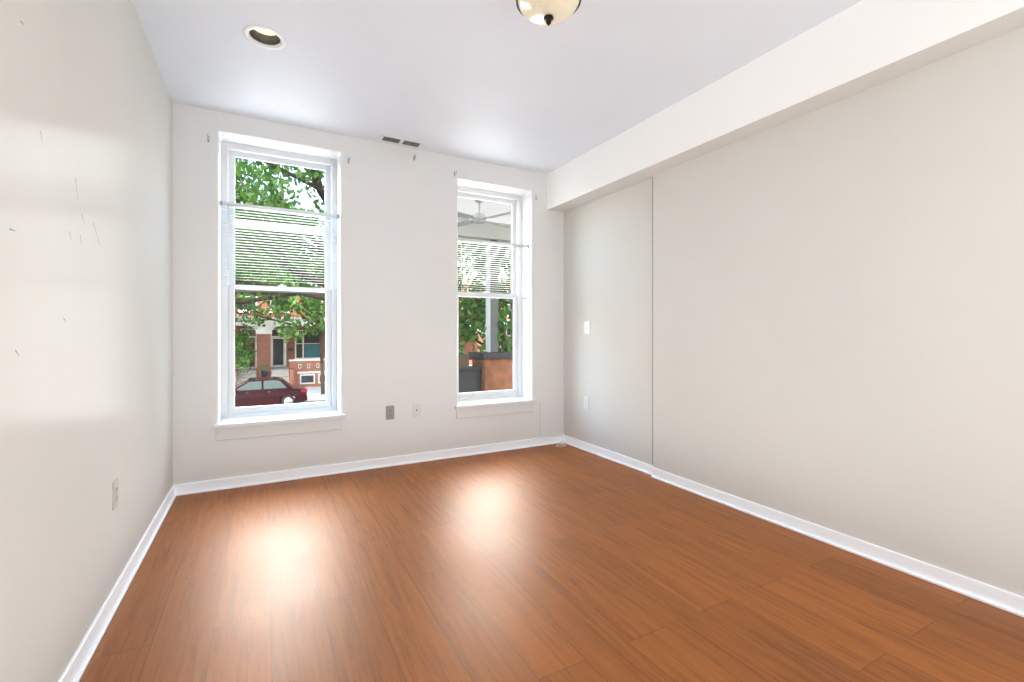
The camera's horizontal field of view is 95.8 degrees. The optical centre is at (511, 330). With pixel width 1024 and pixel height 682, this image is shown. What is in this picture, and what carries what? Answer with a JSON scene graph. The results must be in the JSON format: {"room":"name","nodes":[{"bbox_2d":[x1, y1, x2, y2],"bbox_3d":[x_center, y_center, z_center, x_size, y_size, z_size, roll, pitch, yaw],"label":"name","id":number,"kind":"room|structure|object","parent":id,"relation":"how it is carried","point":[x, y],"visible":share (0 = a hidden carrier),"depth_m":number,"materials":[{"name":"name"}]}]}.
{"room":"empty living room","nodes":[
{"label":"empty living room","id":0,"kind":"room"},
{"bbox_2d":[0,0,172,681],"bbox_3d":[-1.356,-0.235,1.200,0.150,2.950,5.200,0,0,-28],"label":"wall","id":1,"kind":"structure","parent":0,"point":[86,404],"depth_m":1.55,"materials":[{"name":"white paint"}]},
{"bbox_2d":[9,20,99,354],"bbox_3d":[-1.408,-0.368,1.456,0.001,0.866,0.723,0,0,-28],"label":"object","id":2,"kind":"structure","parent":1,"relation":"attached to","point":[69,231],"depth_m":1.48,"materials":[{"name":"grey"}]},
{"bbox_2d":[112,478,118,510],"bbox_3d":[-1.671,0.688,1.951,0.007,0.115,0.070,0,0,-28],"label":"outlet","id":3,"kind":"object","parent":1,"relation":"attached to","point":[115,493],"visible":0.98,"depth_m":1.94,"materials":[{"name":"grey plastic"}]},
{"bbox_2d":[173,103,563,484],"bbox_3d":[-0.981,-0.235,4.141,3.600,2.950,0.377,0,0,-28],"label":"wall","id":4,"kind":"structure","parent":0,"point":[397,282],"depth_m":3.86,"materials":[{"name":"paint"}]},
{"bbox_2d":[221,141,336,418],"bbox_3d":[-1.862,-0.385,3.742,0.830,2.110,0.095,0,0,-28],"label":"window","id":5,"kind":"structure","parent":4,"relation":"in","point":[278,351],"depth_m":3.72,"materials":[{"name":"white plastic"}]},
{"bbox_2d":[220,201,338,290],"bbox_3d":[-1.778,-0.641,3.586,0.826,0.623,0.042,0,0,-28],"label":"window blind","id":6,"kind":"object","parent":5,"relation":"attached to","point":[277,210],"visible":1,"depth_m":3.57,"materials":[{"name":"white plastic"}]},
{"bbox_2d":[213,411,345,440],"bbox_3d":[-1.783,0.729,3.596,0.900,0.118,0.240,0,0,-28],"label":"window sill","id":7,"kind":"structure","parent":4,"relation":"attached to","point":[247,427],"depth_m":3.50,"materials":[{"name":"white paint"}]},
{"bbox_2d":[413,403,420,416],"bbox_3d":[-0.826,0.686,4.010,0.070,0.115,0.016,0,0,-28],"label":"outlet","id":8,"kind":"object","parent":4,"relation":"attached to","point":[416,409],"visible":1,"depth_m":4.01,"materials":[{"name":"white plastic"}]},
{"bbox_2d":[458,186,521,401],"bbox_3d":[-0.264,-0.355,4.603,0.780,2.060,0.095,0,0,-28],"label":"window","id":9,"kind":"structure","parent":4,"relation":"in","point":[489,348],"depth_m":4.62,"materials":[{"name":"white plastic"}]},
{"bbox_2d":[458,238,528,376],"bbox_3d":[-0.179,-0.204,4.447,0.776,1.318,0.042,0,0,-28],"label":"window blind","id":10,"kind":"object","parent":9,"relation":"attached to","point":[474,241],"visible":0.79,"depth_m":4.46,"materials":[{"name":"white plastic"}]},
{"bbox_2d":[455,397,536,418],"bbox_3d":[-0.185,0.734,4.457,0.850,0.118,0.240,0,0,-28],"label":"window sill","id":11,"kind":"structure","parent":4,"relation":"attached to","point":[476,408],"depth_m":4.37,"materials":[{"name":"white paint"}]},
{"bbox_2d":[132,0,861,173],"bbox_3d":[0.163,-1.580,2.018,3.600,0.001,5.200,0,0,-28],"label":"ceiling","id":12,"kind":"structure","parent":0,"point":[504,83],"depth_m":2.72,"materials":[{"name":"paint"}]},
{"bbox_2d":[242,24,286,49],"bbox_3d":[-1.328,-1.652,2.488,0.214,0.156,0.214,0,0,-28],"label":"recessed light","id":13,"kind":"object","parent":12,"relation":"in","point":[265,37],"visible":0.6,"depth_m":2.53,"materials":[{"name":"white paint"}]},
{"bbox_2d":[377,134,424,148],"bbox_3d":[-0.922,-1.575,3.853,0.360,0.011,0.150,0,0,-28],"label":"ceiling vent","id":14,"kind":"object","parent":12,"relation":"in","point":[395,140],"visible":1,"depth_m":3.85,"materials":[{"name":"white metal"}]},
{"bbox_2d":[516,0,580,25],"bbox_3d":[0.159,-1.451,2.005,0.288,0.258,0.288,0,0,-28],"label":"ceiling light fixture","id":15,"kind":"object","parent":12,"relation":"attached to","point":[546,12],"visible":1,"depth_m":1.99,"materials":[{"name":"beige glass"}]},
{"bbox_2d":[547,0,1023,211],"bbox_3d":[1.632,-1.465,2.685,0.380,0.490,4.680,0,0,-28],"label":"soffit beam","id":16,"kind":"structure","parent":12,"relation":"attached to","point":[860,46],"depth_m":2.51,"materials":[{"name":"white paint"}]},
{"bbox_2d":[79,443,1023,681],"bbox_3d":[0.163,1.190,2.018,3.600,0.100,5.200,0,0,-28],"label":"floor","id":17,"kind":"structure","parent":0,"point":[554,563],"depth_m":2.01,"materials":[{"name":"laminate"}]},
{"bbox_2d":[540,402,565,446],"bbox_3d":[0.427,0.925,4.606,0.258,0.430,0.153,0,0,-28],"label":"coaxial cable","id":18,"kind":"object","parent":17,"relation":"on","point":[540,428],"visible":0.9,"depth_m":4.61,"materials":[{"name":"white plastic"}]},
{"bbox_2d":[564,27,1023,596],"bbox_3d":[1.653,-0.235,2.821,0.215,2.950,5.200,0,0,-28],"label":"wall","id":19,"kind":"structure","parent":0,"point":[814,317],"depth_m":2.43,"materials":[{"name":"white paint"}]},
{"bbox_2d":[58,435,1023,681],"bbox_3d":[0.202,1.102,1.914,3.270,0.076,4.680,0,0,-28],"label":"baseboard","id":20,"kind":"structure","parent":19,"relation":"attached to","point":[999,598],"depth_m":2.65,"materials":[{"name":"white paint"}]},
{"bbox_2d":[584,396,588,408],"bbox_3d":[0.709,0.683,4.413,0.007,0.115,0.070,0,0,-28],"label":"outlet","id":21,"kind":"object","parent":19,"relation":"attached to","point":[586,402],"visible":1,"depth_m":4.41,"materials":[{"name":"white plastic"}]},
{"bbox_2d":[585,321,588,333],"bbox_3d":[0.709,-0.033,4.402,0.016,0.115,0.070,0,0,-28],"label":"light switch","id":22,"kind":"object","parent":19,"relation":"attached to","point":[587,327],"visible":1,"depth_m":4.39,"materials":[{"name":"white plastic"}]}
]}

